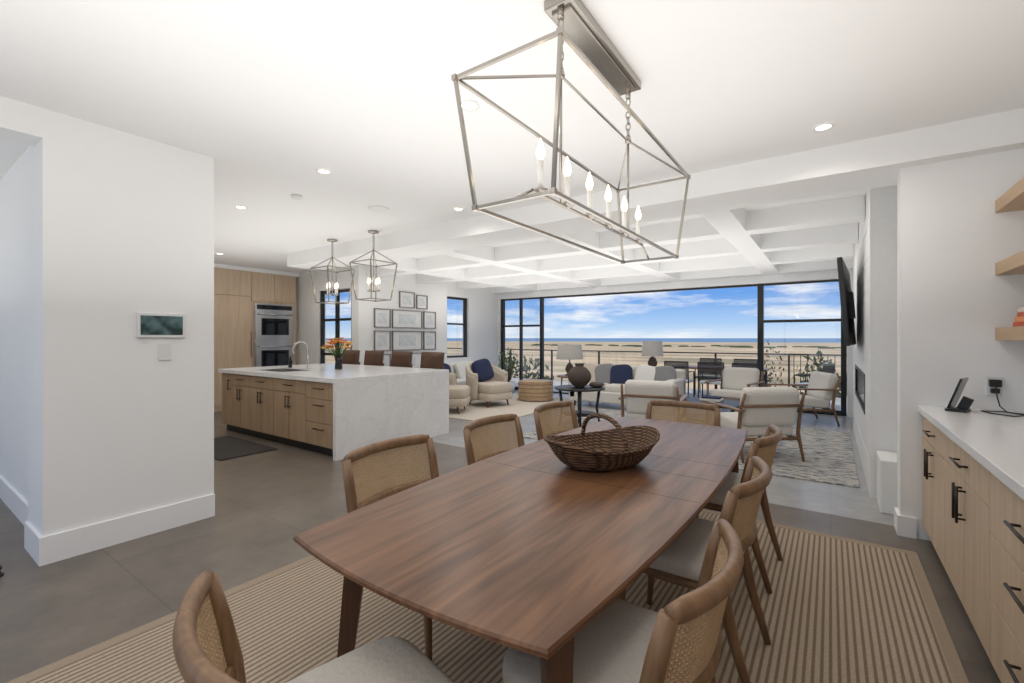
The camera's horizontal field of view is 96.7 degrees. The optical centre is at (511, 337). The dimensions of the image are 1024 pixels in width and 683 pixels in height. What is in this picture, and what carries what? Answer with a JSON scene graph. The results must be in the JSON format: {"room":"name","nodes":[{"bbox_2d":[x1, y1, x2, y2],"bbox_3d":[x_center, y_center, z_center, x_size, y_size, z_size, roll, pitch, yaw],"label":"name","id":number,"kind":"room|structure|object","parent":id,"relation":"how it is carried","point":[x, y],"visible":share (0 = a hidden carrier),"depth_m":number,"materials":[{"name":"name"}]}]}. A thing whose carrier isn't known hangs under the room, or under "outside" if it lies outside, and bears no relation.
{"room":"dining room","nodes":[
{"label":"dining room","id":0,"kind":"room"},
{"bbox_2d":[0,108,213,536],"bbox_3d":[-4.902,-0.010,4.775,5.691,2.780,0.940,0,0,35],"label":"wall","id":1,"kind":"structure","parent":0,"point":[101,226],"depth_m":3.10,"materials":[{"name":"white paint"}]},
{"bbox_2d":[0,96,42,145],"bbox_3d":[-3.874,-1.310,1.510,0.220,0.180,3.230,0,0,35],"label":"header","id":2,"kind":"object","parent":1,"relation":"attached to","point":[21,122],"visible":1,"depth_m":2.71,"materials":[{"name":"paint"}]},
{"bbox_2d":[0,475,214,566],"bbox_3d":[-4.908,1.295,4.769,5.688,0.170,0.958,0,0,35],"label":"baseboard","id":3,"kind":"structure","parent":1,"relation":"attached to","point":[52,548],"depth_m":3.09,"materials":[{"name":"paint"}]},
{"bbox_2d":[137,312,184,337],"bbox_3d":[-2.505,-0.090,3.255,0.020,0.175,0.285,0,0,35],"label":"panel","id":4,"kind":"object","parent":1,"relation":"attached to","point":[149,325],"depth_m":3.24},
{"bbox_2d":[159,344,170,359],"bbox_3d":[-2.497,0.100,3.274,0.012,0.118,0.075,0,0,35],"label":"light switch","id":5,"kind":"object","parent":1,"relation":"attached to","point":[164,349],"visible":1,"depth_m":3.27,"materials":[{"name":"white plastic"}]},
{"bbox_2d":[296,265,364,364],"bbox_3d":[-3.794,-0.010,9.401,2.200,2.780,0.150,0,0,35],"label":"wall","id":6,"kind":"structure","parent":0,"point":[307,310],"depth_m":9.49,"materials":[{"name":"paint"}]},
{"bbox_2d":[320,289,351,363],"bbox_3d":[-3.529,0.201,9.204,1.090,2.352,0.070,0,0,35],"label":"window","id":7,"kind":"structure","parent":6,"relation":"in","point":[337,319],"depth_m":9.32,"materials":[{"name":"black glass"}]},
{"bbox_2d":[365,266,497,366],"bbox_3d":[-1.641,-0.010,10.732,0.200,2.780,4.500,0,0,35],"label":"wall","id":8,"kind":"structure","parent":0,"point":[482,305],"depth_m":10.62,"materials":[{"name":"paint"}]},
{"bbox_2d":[374,330,390,350],"bbox_3d":[-2.605,0.055,9.149,0.033,0.410,0.400,0,0,35],"label":"picture frame","id":9,"kind":"object","parent":8,"relation":"attached to","point":[382,339],"visible":0.89,"depth_m":9.15,"materials":[{"name":"white paper"}]},
{"bbox_2d":[374,308,390,327],"bbox_3d":[-2.605,-0.400,9.149,0.033,0.380,0.400,0,0,35],"label":"picture frame","id":10,"kind":"object","parent":8,"relation":"attached to","point":[382,317],"visible":1,"depth_m":9.15,"materials":[{"name":"white paper"}]},
{"bbox_2d":[383,354,390,365],"bbox_3d":[-2.605,0.500,9.149,0.033,0.360,0.400,0,0,35],"label":"picture frame","id":11,"kind":"object","parent":8,"relation":"attached to","point":[387,357],"visible":0.24,"depth_m":9.26,"materials":[{"name":"white plastic"}]},
{"bbox_2d":[392,331,421,350],"bbox_3d":[-2.224,0.055,9.694,0.033,0.410,0.830,0,0,35],"label":"picture frame","id":12,"kind":"object","parent":8,"relation":"attached to","point":[401,340],"visible":1,"depth_m":9.67,"materials":[{"name":"white paper"}]},
{"bbox_2d":[392,309,421,327],"bbox_3d":[-2.224,-0.400,9.694,0.033,0.380,0.830,0,0,35],"label":"picture frame","id":13,"kind":"object","parent":8,"relation":"attached to","point":[400,318],"visible":1,"depth_m":9.67,"materials":[{"name":"white paper"}]},
{"bbox_2d":[399,291,414,307],"bbox_3d":[-2.232,-0.810,9.681,0.033,0.340,0.420,0,0,35],"label":"picture frame","id":14,"kind":"object","parent":8,"relation":"attached to","point":[406,299],"visible":1,"depth_m":9.67,"materials":[{"name":"white paper"}]},
{"bbox_2d":[412,353,420,367],"bbox_3d":[-2.224,0.500,9.694,0.033,0.360,0.830,0,0,35],"label":"picture frame","id":15,"kind":"object","parent":8,"relation":"attached to","point":[416,357],"visible":0.19,"depth_m":9.91,"materials":[{"name":"white plastic"}]},
{"bbox_2d":[416,295,427,308],"bbox_3d":[-1.986,-0.790,10.033,0.033,0.300,0.320,0,0,35],"label":"picture frame","id":16,"kind":"object","parent":8,"relation":"attached to","point":[421,300],"visible":1,"depth_m":10.03,"materials":[{"name":"white paper"}]},
{"bbox_2d":[423,331,435,349],"bbox_3d":[-1.851,0.055,10.226,0.033,0.410,0.370,0,0,35],"label":"picture frame","id":17,"kind":"object","parent":8,"relation":"attached to","point":[429,337],"visible":1,"depth_m":10.22,"materials":[{"name":"white paper"}]},
{"bbox_2d":[423,311,435,328],"bbox_3d":[-1.851,-0.400,10.226,0.033,0.380,0.370,0,0,35],"label":"picture frame","id":18,"kind":"object","parent":8,"relation":"attached to","point":[429,318],"visible":1,"depth_m":10.22,"materials":[{"name":"white paper"}]},
{"bbox_2d":[447,297,466,357],"bbox_3d":[-1.381,-0.255,11.087,0.080,1.460,0.770,0,0,35],"label":"window","id":19,"kind":"structure","parent":8,"relation":"in","point":[464,323],"depth_m":11.36,"materials":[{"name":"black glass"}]},
{"bbox_2d":[0,390,1000,682],"bbox_3d":[-1.248,1.480,5.452,10.900,0.200,12.700,0,0,35],"label":"floor","id":20,"kind":"structure","parent":0,"point":[50,613],"depth_m":3.00,"materials":[{"name":"concrete"}]},
{"bbox_2d":[214,436,277,460],"bbox_3d":[-3.614,1.373,5.735,1.300,0.015,0.650,0,0,35],"label":"kitchen mat","id":21,"kind":"object","parent":20,"relation":"on","point":[225,447],"visible":0.71,"depth_m":5.62,"materials":[{"name":"grey fabric"}]},
{"bbox_2d":[214,263,299,411],"bbox_3d":[-5.714,-0.009,8.359,0.244,2.777,3.740,0,0,35],"label":"tall cabinet","id":22,"kind":"object","parent":20,"relation":"on","point":[237,289],"visible":0.27,"depth_m":8.85,"materials":[{"name":"brown wood"}]},
{"bbox_2d":[255,303,293,366],"bbox_3d":[-4.858,0.030,9.359,0.102,1.460,0.800,0,0,35],"label":"double wall oven","id":23,"kind":"object","parent":22,"relation":"attached to","point":[274,323],"visible":0.84,"depth_m":9.34,"materials":[{"name":"silver metal"}]},
{"bbox_2d":[218,363,448,460],"bbox_3d":[-2.657,0.918,6.710,2.950,0.923,1.856,0,0,35],"label":"kitchen island","id":24,"kind":"object","parent":20,"relation":"on","point":[321,408],"visible":1,"depth_m":5.83,"materials":[{"name":"stone"}]},
{"bbox_2d":[288,356,291,367],"bbox_3d":[-3.432,0.370,7.042,0.060,0.180,0.058,0,0,35],"label":"soap bottle","id":25,"kind":"object","parent":24,"relation":"on","point":[289,359],"visible":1,"depth_m":7.02,"materials":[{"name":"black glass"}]},
{"bbox_2d":[292,341,309,368],"bbox_3d":[-3.124,0.254,6.736,0.240,0.412,0.110,0,0,-25],"label":"kitchen faucet","id":26,"kind":"object","parent":24,"relation":"on","point":[304,343],"visible":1,"depth_m":6.78,"materials":[{"name":"silver metal"}]},
{"bbox_2d":[321,337,352,369],"bbox_3d":[-2.545,0.225,6.644,0.446,0.470,0.398,0,0,35],"label":"flower vase","id":27,"kind":"object","parent":24,"relation":"on","point":[338,357],"visible":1,"depth_m":6.62,"materials":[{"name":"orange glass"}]},
{"bbox_2d":[342,350,359,364],"bbox_3d":[-3.012,0.799,8.077,0.475,1.164,0.501,0,0,35],"label":"counter stool","id":28,"kind":"object","parent":20,"relation":"on","point":[352,356],"visible":0.18,"depth_m":8.24,"materials":[{"name":"leather"}]},
{"bbox_2d":[364,350,383,365],"bbox_3d":[-2.479,0.799,7.705,0.475,1.164,0.501,0,0,35],"label":"counter stool","id":29,"kind":"object","parent":20,"relation":"on","point":[375,358],"visible":0.21,"depth_m":7.88,"materials":[{"name":"leather"}]},
{"bbox_2d":[391,351,412,367],"bbox_3d":[-1.906,0.799,7.303,0.475,1.164,0.501,0,0,35],"label":"counter stool","id":30,"kind":"object","parent":20,"relation":"on","point":[398,358],"visible":0.21,"depth_m":7.48,"materials":[{"name":"leather"}]},
{"bbox_2d":[420,352,444,368],"bbox_3d":[-1.332,0.799,6.902,0.475,1.164,0.501,0,0,35],"label":"counter stool","id":31,"kind":"object","parent":20,"relation":"on","point":[430,360],"visible":0.16,"depth_m":7.07,"materials":[{"name":"leather"}]},
{"bbox_2d":[417,361,504,384],"bbox_3d":[-1.121,0.951,10.429,0.900,0.859,2.100,0,0,35],"label":"sofa","id":32,"kind":"object","parent":20,"relation":"on","point":[459,368],"visible":0.26,"depth_m":10.25,"materials":[{"name":"fabric"}]},
{"bbox_2d":[6,509,968,682],"bbox_3d":[-0.110,1.373,1.786,3.130,0.013,4.920,0,0,35],"label":"sisal rug","id":33,"kind":"object","parent":20,"relation":"on","point":[838,609],"visible":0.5,"depth_m":2.13,"materials":[{"name":"beige wicker"}]},
{"bbox_2d":[172,569,454,682],"bbox_3d":[-0.388,0.956,1.008,0.581,0.830,0.602,0,0,-43],"label":"dining chair","id":34,"kind":"object","parent":33,"relation":"on","point":[205,642],"visible":1,"depth_m":1.08,"materials":[{"name":"beige fabric"}]},
{"bbox_2d":[342,434,438,660],"bbox_3d":[-0.455,0.956,2.233,0.581,0.830,0.602,0,0,33],"label":"dining chair","id":35,"kind":"object","parent":33,"relation":"on","point":[353,502],"visible":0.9,"depth_m":2.35,"materials":[{"name":"beige wicker"}]},
{"bbox_2d":[463,414,524,464],"bbox_3d":[0.034,0.956,2.931,0.581,0.830,0.602,0,0,35],"label":"dining chair","id":36,"kind":"object","parent":33,"relation":"on","point":[474,447],"visible":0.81,"depth_m":3.10,"materials":[{"name":"beige wicker"}]},
{"bbox_2d":[293,417,747,682],"bbox_3d":[0.459,0.999,2.285,1.090,0.738,2.780,0,0,35],"label":"dining table","id":37,"kind":"object","parent":33,"relation":"on","point":[521,548],"visible":0.88,"depth_m":1.47,"materials":[{"name":"brown wood"}]},
{"bbox_2d":[544,413,659,470],"bbox_3d":[0.454,0.501,2.271,0.640,0.250,0.419,0,0,-27],"label":"wicker basket","id":38,"kind":"object","parent":37,"relation":"on","point":[620,447],"visible":1,"depth_m":2.17,"materials":[{"name":"brown wicker"}]},
{"bbox_2d":[533,401,578,439],"bbox_3d":[0.505,0.956,3.604,0.581,0.830,0.602,0,0,37],"label":"dining chair","id":39,"kind":"object","parent":33,"relation":"on","point":[541,419],"visible":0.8,"depth_m":3.80,"materials":[{"name":"beige wicker"}]},
{"bbox_2d":[502,518,743,682],"bbox_3d":[0.318,0.956,1.267,0.581,0.830,0.602,0,0,35],"label":"dining chair","id":40,"kind":"object","parent":33,"relation":"on","point":[626,642],"visible":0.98,"depth_m":1.17,"materials":[{"name":"beige fabric"}]},
{"bbox_2d":[646,400,720,517],"bbox_3d":[1.317,0.956,3.660,0.602,0.830,0.581,0,0,35],"label":"dining chair","id":41,"kind":"object","parent":33,"relation":"on","point":[686,405],"visible":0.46,"depth_m":3.86,"materials":[{"name":"beige wicker"}]},
{"bbox_2d":[616,456,771,682],"bbox_3d":[0.806,0.956,1.999,0.581,0.830,0.602,0,0,35],"label":"dining chair","id":42,"kind":"object","parent":33,"relation":"on","point":[680,564],"visible":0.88,"depth_m":1.81,"materials":[{"name":"brown wood"}]},
{"bbox_2d":[704,425,782,593],"bbox_3d":[1.314,0.956,2.777,0.581,0.830,0.602,0,0,37],"label":"dining chair","id":43,"kind":"object","parent":33,"relation":"on","point":[766,446],"visible":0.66,"depth_m":2.58,"materials":[{"name":"brown wood"}]},
{"bbox_2d":[498,348,519,391],"bbox_3d":[-0.077,0.811,11.652,0.595,1.137,0.621,0,0,35],"label":"potted plant","id":44,"kind":"object","parent":20,"relation":"on","point":[510,363],"visible":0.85,"depth_m":11.59,"materials":[{"name":"green plant"}]},
{"bbox_2d":[449,393,577,420],"bbox_3d":[-0.083,1.373,9.305,1.950,0.015,3.550,0,0,35],"label":"area rug","id":45,"kind":"object","parent":20,"relation":"on","point":[478,409],"visible":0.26,"depth_m":8.81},
{"bbox_2d":[449,372,469,413],"bbox_3d":[-1.247,0.898,8.479,0.880,0.940,0.939,0,0,5],"label":"armchair","id":46,"kind":"object","parent":45,"relation":"on","point":[459,395],"visible":0.27,"depth_m":8.16,"materials":[{"name":"beige fabric"}]},
{"bbox_2d":[466,359,511,407],"bbox_3d":[-0.498,0.898,9.330,0.880,0.940,0.939,0,0,45],"label":"armchair","id":47,"kind":"object","parent":45,"relation":"on","point":[486,381],"visible":0.98,"depth_m":9.10,"materials":[{"name":"beige fabric"}]},
{"bbox_2d":[518,379,553,401],"bbox_3d":[0.522,1.155,10.072,0.798,0.420,0.798,0,0,35],"label":"coffee table","id":48,"kind":"object","parent":45,"relation":"on","point":[529,390],"visible":1,"depth_m":9.75,"materials":[{"name":"beige wicker"}]},
{"bbox_2d":[557,374,567,384],"bbox_3d":[1.279,1.097,10.091,0.560,0.536,0.557,0,0,35],"label":"end table","id":49,"kind":"object","parent":45,"relation":"on","point":[564,375],"visible":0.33,"depth_m":9.99,"materials":[{"name":"brown wood"}]},
{"bbox_2d":[556,345,582,375],"bbox_3d":[1.279,0.488,10.091,0.600,0.680,0.600,0,0,35],"label":"table lamp","id":50,"kind":"object","parent":49,"relation":"on","point":[564,352],"visible":0.91,"depth_m":9.86,"materials":[{"name":"fabric"}]},
{"bbox_2d":[569,363,685,404],"bbox_3d":[2.275,0.951,9.089,2.100,0.859,0.920,0,0,35],"label":"sofa","id":51,"kind":"object","parent":20,"relation":"on","point":[612,376],"visible":0.58,"depth_m":8.91,"materials":[{"name":"fabric"}]},
{"bbox_2d":[523,409,859,487],"bbox_3d":[2.473,1.373,6.478,3.820,0.015,2.950,0,0,35],"label":"area rug","id":52,"kind":"object","parent":20,"relation":"on","point":[828,454],"visible":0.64,"depth_m":5.29,"materials":[{"name":"grey carpet"}]},
{"bbox_2d":[555,385,604,426],"bbox_3d":[1.033,1.058,6.967,0.760,0.617,0.760,0,0,35],"label":"round side table","id":53,"kind":"object","parent":52,"relation":"on","point":[580,413],"visible":0.78,"depth_m":6.89,"materials":[{"name":"black metal"}]},
{"bbox_2d":[567,363,590,386],"bbox_3d":[1.033,0.569,6.967,0.368,0.360,0.368,0,0,35],"label":"clay vase","id":54,"kind":"object","parent":53,"relation":"on","point":[579,375],"visible":1,"depth_m":6.85,"materials":[{"name":"brown ceramic"}]},
{"bbox_2d":[589,382,603,386],"bbox_3d":[1.290,0.709,6.934,0.220,0.080,0.220,0,0,35],"label":"decorative bowl","id":55,"kind":"object","parent":53,"relation":"on","point":[592,384],"visible":1,"depth_m":6.85,"materials":[{"name":"ceramic"}]},
{"bbox_2d":[618,380,688,422],"bbox_3d":[1.914,0.957,6.124,0.785,0.823,0.833,0,0,27],"label":"lounge chair","id":56,"kind":"object","parent":52,"relation":"on","point":[638,393],"visible":0.53,"depth_m":5.82,"materials":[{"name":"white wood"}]},
{"bbox_2d":[676,394,739,422],"bbox_3d":[2.852,1.134,7.037,1.250,0.464,0.750,0,0,35],"label":"coffee table","id":57,"kind":"object","parent":52,"relation":"on","point":[734,403],"visible":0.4,"depth_m":6.91,"materials":[{"name":"brown wood"}]},
{"bbox_2d":[703,387,806,462],"bbox_3d":[2.834,0.957,5.367,0.785,0.823,0.833,0,0,-5],"label":"lounge chair","id":58,"kind":"object","parent":52,"relation":"on","point":[759,408],"visible":0.8,"depth_m":5.01,"materials":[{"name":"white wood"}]},
{"bbox_2d":[705,367,764,400],"bbox_3d":[4.115,0.972,8.394,0.785,0.823,0.833,0,0,45],"label":"lounge chair","id":59,"kind":"object","parent":20,"relation":"on","point":[733,380],"visible":0.61,"depth_m":8.46,"materials":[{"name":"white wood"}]},
{"bbox_2d":[766,371,840,425],"bbox_3d":[4.797,0.972,7.525,0.833,0.823,0.785,0,0,10],"label":"lounge chair","id":60,"kind":"object","parent":20,"relation":"on","point":[822,386],"visible":0.76,"depth_m":7.21,"materials":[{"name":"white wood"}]},
{"bbox_2d":[853,185,896,514],"bbox_3d":[4.102,-0.009,5.185,0.222,2.777,4.000,0,0,35],"label":"wall","id":61,"kind":"structure","parent":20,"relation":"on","point":[875,252],"depth_m":3.91,"materials":[{"name":"paint"}]},
{"bbox_2d":[837,257,855,345],"bbox_3d":[3.963,-0.381,5.342,0.151,0.934,1.620,0,0,39],"label":"television","id":62,"kind":"object","parent":61,"relation":"attached to","point":[846,294],"visible":1,"depth_m":4.77,"materials":[{"name":"black plastic"}]},
{"bbox_2d":[918,405,1023,682],"bbox_3d":[1.288,0.921,0.422,0.670,0.918,6.168,0,0,35],"label":"base cabinet","id":63,"kind":"object","parent":20,"relation":"on","point":[973,460],"visible":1,"depth_m":1.93,"materials":[{"name":"brown wood"}]},
{"bbox_2d":[944,377,973,412],"bbox_3d":[2.830,0.357,2.872,0.170,0.211,0.124,0,0,-35],"label":"tablet stand","id":64,"kind":"object","parent":63,"relation":"on","point":[964,405],"visible":1,"depth_m":2.85,"materials":[{"name":"black plastic"}]},
{"bbox_3d":[2.734,1.021,9.658,1.700,0.718,0.340,0,0,35],"label":"console table","id":65,"kind":"object","parent":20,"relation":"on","visible":0},
{"bbox_2d":[642,341,663,365],"bbox_3d":[2.939,0.360,9.515,0.440,0.600,0.440,0,0,35],"label":"table lamp","id":66,"kind":"object","parent":65,"relation":"on","point":[652,349],"visible":0.89,"depth_m":9.35,"materials":[{"name":"fabric"}]},
{"bbox_2d":[0,0,1023,273],"bbox_3d":[-1.249,-1.470,5.452,10.900,0.161,12.700,0,0,35],"label":"ceiling","id":67,"kind":"structure","parent":0,"point":[276,92],"depth_m":2.51,"materials":[{"name":"paint"}]},
{"bbox_2d":[234,205,247,208],"bbox_3d":[-2.896,-1.395,4.860,0.124,0.006,0.124,0,0,35],"label":"recessed light","id":68,"kind":"object","parent":67,"relation":"in","point":[236,206],"visible":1,"depth_m":4.86,"materials":[{"name":"paint"}]},
{"bbox_2d":[291,194,301,199],"bbox_3d":[-2.117,-1.383,4.473,0.100,0.030,0.100,0,0,35],"label":"smoke detector","id":69,"kind":"object","parent":67,"relation":"attached to","point":[294,196],"visible":1,"depth_m":4.44,"materials":[{"name":"white plastic"}]},
{"bbox_2d":[316,169,331,174],"bbox_3d":[-1.577,-1.395,3.815,0.124,0.006,0.124,0,0,35],"label":"recessed light","id":70,"kind":"object","parent":67,"relation":"in","point":[321,171],"visible":1,"depth_m":3.81,"materials":[{"name":"paint"}]},
{"bbox_2d":[310,239,354,303],"bbox_3d":[-2.557,-0.946,6.478,0.433,0.904,0.433,0,0,35],"label":"lantern pendant light","id":71,"kind":"object","parent":67,"relation":"hanging from","point":[328,294],"visible":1,"depth_m":6.46,"materials":[{"name":"silver metal"}]},
{"bbox_2d":[349,230,397,301],"bbox_3d":[-1.811,-0.946,5.956,0.433,0.904,0.433,0,0,35],"label":"lantern pendant light","id":72,"kind":"object","parent":67,"relation":"hanging from","point":[374,232],"visible":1,"depth_m":5.94,"materials":[{"name":"silver metal"}]},
{"bbox_2d":[368,206,388,211],"bbox_3d":[-1.441,-1.393,4.916,0.220,0.009,0.220,0,0,35],"label":"ceiling speaker","id":73,"kind":"object","parent":67,"relation":"in","point":[373,208],"depth_m":4.88},
{"bbox_2d":[453,207,463,210],"bbox_3d":[-0.581,-1.395,4.924,0.124,0.006,0.124,0,0,35],"label":"recessed light","id":74,"kind":"object","parent":67,"relation":"in","point":[454,208],"visible":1,"depth_m":4.93,"materials":[{"name":"paint"}]},
{"bbox_2d":[461,100,478,110],"bbox_3d":[-0.259,-1.395,2.733,0.124,0.006,0.124,0,0,35],"label":"recessed light","id":75,"kind":"object","parent":67,"relation":"in","point":[467,105],"visible":0.85,"depth_m":2.73,"materials":[{"name":"paint"}]},
{"bbox_2d":[451,0,690,263],"bbox_3d":[0.419,-0.934,2.185,0.460,0.929,1.580,0,0,35],"label":"lantern chandelier","id":76,"kind":"object","parent":67,"relation":"hanging from","point":[577,27],"visible":1,"depth_m":1.93,"materials":[{"name":"silver metal"}]},
{"bbox_2d":[366,195,864,293],"bbox_3d":[1.338,-1.295,7.926,7.900,0.210,5.280,0,0,35],"label":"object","id":77,"kind":"structure","parent":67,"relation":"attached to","point":[742,250],"depth_m":6.86,"materials":[{"name":"paint"}]},
{"bbox_2d":[287,108,1023,270],"bbox_3d":[-0.073,-1.295,5.343,8.550,0.210,0.570,0,0,35],"label":"beam","id":78,"kind":"structure","parent":67,"relation":"attached to","point":[875,162],"depth_m":3.80,"materials":[{"name":"paint"}]},
{"bbox_2d":[812,122,834,131],"bbox_3d":[2.061,-1.395,3.013,0.124,0.006,0.124,0,0,35],"label":"recessed light","id":79,"kind":"object","parent":67,"relation":"in","point":[824,126],"visible":1,"depth_m":3.01,"materials":[{"name":"paint"}]},
{"bbox_2d":[498,269,852,416],"bbox_3d":[2.992,-0.010,10.113,8.100,2.780,0.200,0,0,35],"label":"wall","id":80,"kind":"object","parent":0,"point":[823,275],"visible":0.24,"depth_m":9.31,"materials":[{"name":"paint"}]},
{"bbox_2d":[501,280,846,415],"bbox_3d":[2.824,0.167,10.218,7.555,2.423,0.100,0,0,35],"label":"window","id":81,"kind":"structure","parent":80,"relation":"attached to","point":[760,287],"depth_m":8.80,"materials":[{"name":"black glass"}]},
{"bbox_2d":[897,148,1023,540],"bbox_3d":[3.078,-0.010,3.045,0.750,2.780,0.180,0,0,35],"label":"wall","id":82,"kind":"structure","parent":0,"point":[951,300],"depth_m":3.04,"materials":[{"name":"paint"}]},
{"bbox_2d":[894,507,916,538],"bbox_3d":[2.793,1.310,3.234,0.103,0.140,0.198,0,0,35],"label":"baseboard","id":83,"kind":"structure","parent":82,"relation":"attached to","point":[905,526],"depth_m":3.16,"materials":[{"name":"paint"}]},
{"bbox_2d":[981,376,1023,416],"bbox_3d":[3.046,0.355,2.746,0.286,0.214,0.345,0,0,35],"label":"charger","id":84,"kind":"object","parent":82,"relation":"attached to","point":[994,385],"visible":1,"depth_m":2.89,"materials":[{"name":"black plastic"}]},
{"bbox_3d":[1.505,-0.010,0.014,0.150,2.780,6.950,0,0,35],"label":"wall","id":85,"kind":"structure","parent":0,"visible":0},
{"bbox_2d":[995,177,1023,212],"bbox_3d":[1.790,-0.840,0.802,0.285,0.080,4.968,0,0,35],"label":"floating shelf","id":86,"kind":"object","parent":85,"relation":"attached to","point":[1013,199],"visible":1,"depth_m":2.71,"materials":[{"name":"brown wood"}]},
{"bbox_2d":[995,250,1023,275],"bbox_3d":[1.790,-0.440,0.802,0.285,0.080,4.968,0,0,35],"label":"floating shelf","id":87,"kind":"object","parent":85,"relation":"attached to","point":[1014,264],"visible":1,"depth_m":2.70,"materials":[{"name":"brown wood"}]},
{"bbox_2d":[995,326,1023,340],"bbox_3d":[1.790,-0.025,0.802,0.285,0.080,4.968,0,0,35],"label":"floating shelf","id":88,"kind":"object","parent":85,"relation":"attached to","point":[1004,333],"visible":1,"depth_m":2.67,"materials":[{"name":"brown wood"}]},
{"bbox_2d":[1013,307,1023,326],"bbox_3d":[3.027,-0.121,2.580,0.200,0.113,0.260,0,0,35],"label":"book stack","id":89,"kind":"object","parent":88,"relation":"on","point":[1019,320],"visible":0.93,"depth_m":2.67,"materials":[{"name":"paper"}]},
{"label":"outside","id":90,"kind":"structure","parent":0,"visible":0},
{"bbox_2d":[325,340,840,392],"bbox_3d":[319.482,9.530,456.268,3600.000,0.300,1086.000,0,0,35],"label":"ground","id":91,"kind":"structure","parent":90,"point":[615,358],"depth_m":230.70,"materials":[{"name":"beige sand"}]},
{"bbox_2d":[505,357,517,377],"bbox_3d":[-1.212,4.980,31.397,4.064,8.844,4.232,0,0,35],"label":"shrub","id":92,"kind":"object","parent":91,"relation":"on","point":[514,376],"visible":0.02,"depth_m":31.47,"materials":[{"name":"green plant"}]},
{"bbox_2d":[511,353,553,379],"bbox_3d":[1.076,5.139,28.526,4.300,8.528,4.244,0,0,35],"label":"shrub","id":93,"kind":"object","parent":91,"relation":"on","point":[537,360],"visible":0.06,"depth_m":28.31,"materials":[{"name":"green plant"}]},
{"bbox_2d":[531,344,840,348],"bbox_3d":[236.855,8.901,471.145,524.638,2.632,86.414,0,0,35],"label":"sandy beach","id":94,"kind":"structure","parent":91,"relation":"on","point":[818,347],"depth_m":481.88},
{"bbox_2d":[764,340,785,386],"bbox_3d":[14.888,4.729,26.201,2.021,9.313,2.072,0,0,35],"label":"shrub","id":95,"kind":"object","parent":91,"relation":"on","point":[771,373],"visible":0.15,"depth_m":26.05,"materials":[{"name":"green plant"}]},
{"bbox_2d":[792,350,840,394],"bbox_3d":[14.424,4.966,21.644,3.036,8.852,3.053,0,0,35],"label":"shrub","id":96,"kind":"object","parent":91,"relation":"on","point":[819,368],"visible":0.05,"depth_m":21.73,"materials":[{"name":"green plant"}]},
{"bbox_2d":[836,380,840,397],"bbox_3d":[13.382,5.329,17.559,3.070,8.130,3.096,0,0,35],"label":"shrub","id":97,"kind":"object","parent":91,"relation":"on","point":[838,395],"visible":0.02,"depth_m":17.69,"materials":[{"name":"green plant"}]},
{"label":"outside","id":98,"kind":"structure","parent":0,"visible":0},
{"bbox_2d":[325,338,840,342],"bbox_3d":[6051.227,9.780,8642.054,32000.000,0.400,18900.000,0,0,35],"label":"water","id":99,"kind":"structure","parent":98,"point":[783,340],"depth_m":2906.81,"materials":[{"name":"blue liquid"}]},
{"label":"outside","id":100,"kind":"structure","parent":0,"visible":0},
{"bbox_2d":[510,378,840,409],"bbox_3d":[3.406,1.545,11.837,16.000,0.270,3.100,0,0,35],"label":"deck","id":101,"kind":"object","parent":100,"point":[837,406],"visible":0.02,"depth_m":11.77,"materials":[{"name":"stone"}]},
{"bbox_2d":[447,348,840,394],"bbox_3d":[3.879,0.890,12.513,16.040,1.040,0.050,0,0,35],"label":"railing","id":102,"kind":"object","parent":101,"relation":"on","point":[715,353],"visible":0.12,"depth_m":11.59,"materials":[{"name":"black metal"}]},
{"bbox_2d":[664,361,694,396],"bbox_3d":[3.783,0.958,10.284,0.526,0.894,0.577,0,0,35],"label":"patio chair","id":103,"kind":"object","parent":101,"relation":"on","point":[666,363],"visible":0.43,"depth_m":10.05,"materials":[{"name":"metal"}]},
{"bbox_2d":[695,358,721,394],"bbox_3d":[4.896,0.958,11.350,0.526,0.894,0.577,0,0,35],"label":"patio chair","id":104,"kind":"object","parent":101,"relation":"on","point":[708,359],"visible":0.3,"depth_m":11.49,"materials":[{"name":"metal"}]},
{"bbox_2d":[697,362,727,398],"bbox_3d":[4.358,0.958,9.882,0.526,0.894,0.577,0,0,32],"label":"patio chair","id":105,"kind":"object","parent":101,"relation":"on","point":[710,365],"visible":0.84,"depth_m":9.69,"materials":[{"name":"metal"}]},
{"bbox_2d":[673,365,770,386],"bbox_3d":[4.790,1.038,10.502,2.000,0.741,0.900,0,0,35],"label":"patio table","id":106,"kind":"object","parent":101,"relation":"on","point":[766,369],"visible":0.29,"depth_m":10.30,"materials":[{"name":"brown wood"}]},
{"bbox_2d":[734,359,756,366],"bbox_3d":[5.551,0.958,10.891,0.526,0.894,0.577,0,0,35],"label":"patio chair","id":107,"kind":"object","parent":101,"relation":"on","point":[735,360],"visible":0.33,"depth_m":11.08,"materials":[{"name":"metal"}]},
{"bbox_2d":[732,363,764,399],"bbox_3d":[4.929,0.958,9.482,0.526,0.894,0.577,0,0,38],"label":"patio chair","id":108,"kind":"object","parent":101,"relation":"on","point":[740,365],"visible":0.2,"depth_m":9.30,"materials":[{"name":"metal"}]},
{"bbox_2d":[793,363,835,392],"bbox_3d":[6.192,0.958,9.325,0.526,0.894,0.577,0,0,-34],"label":"patio chair","id":109,"kind":"object","parent":101,"relation":"on","point":[828,368],"visible":0.41,"depth_m":9.18,"materials":[{"name":"metal"}]}
]}

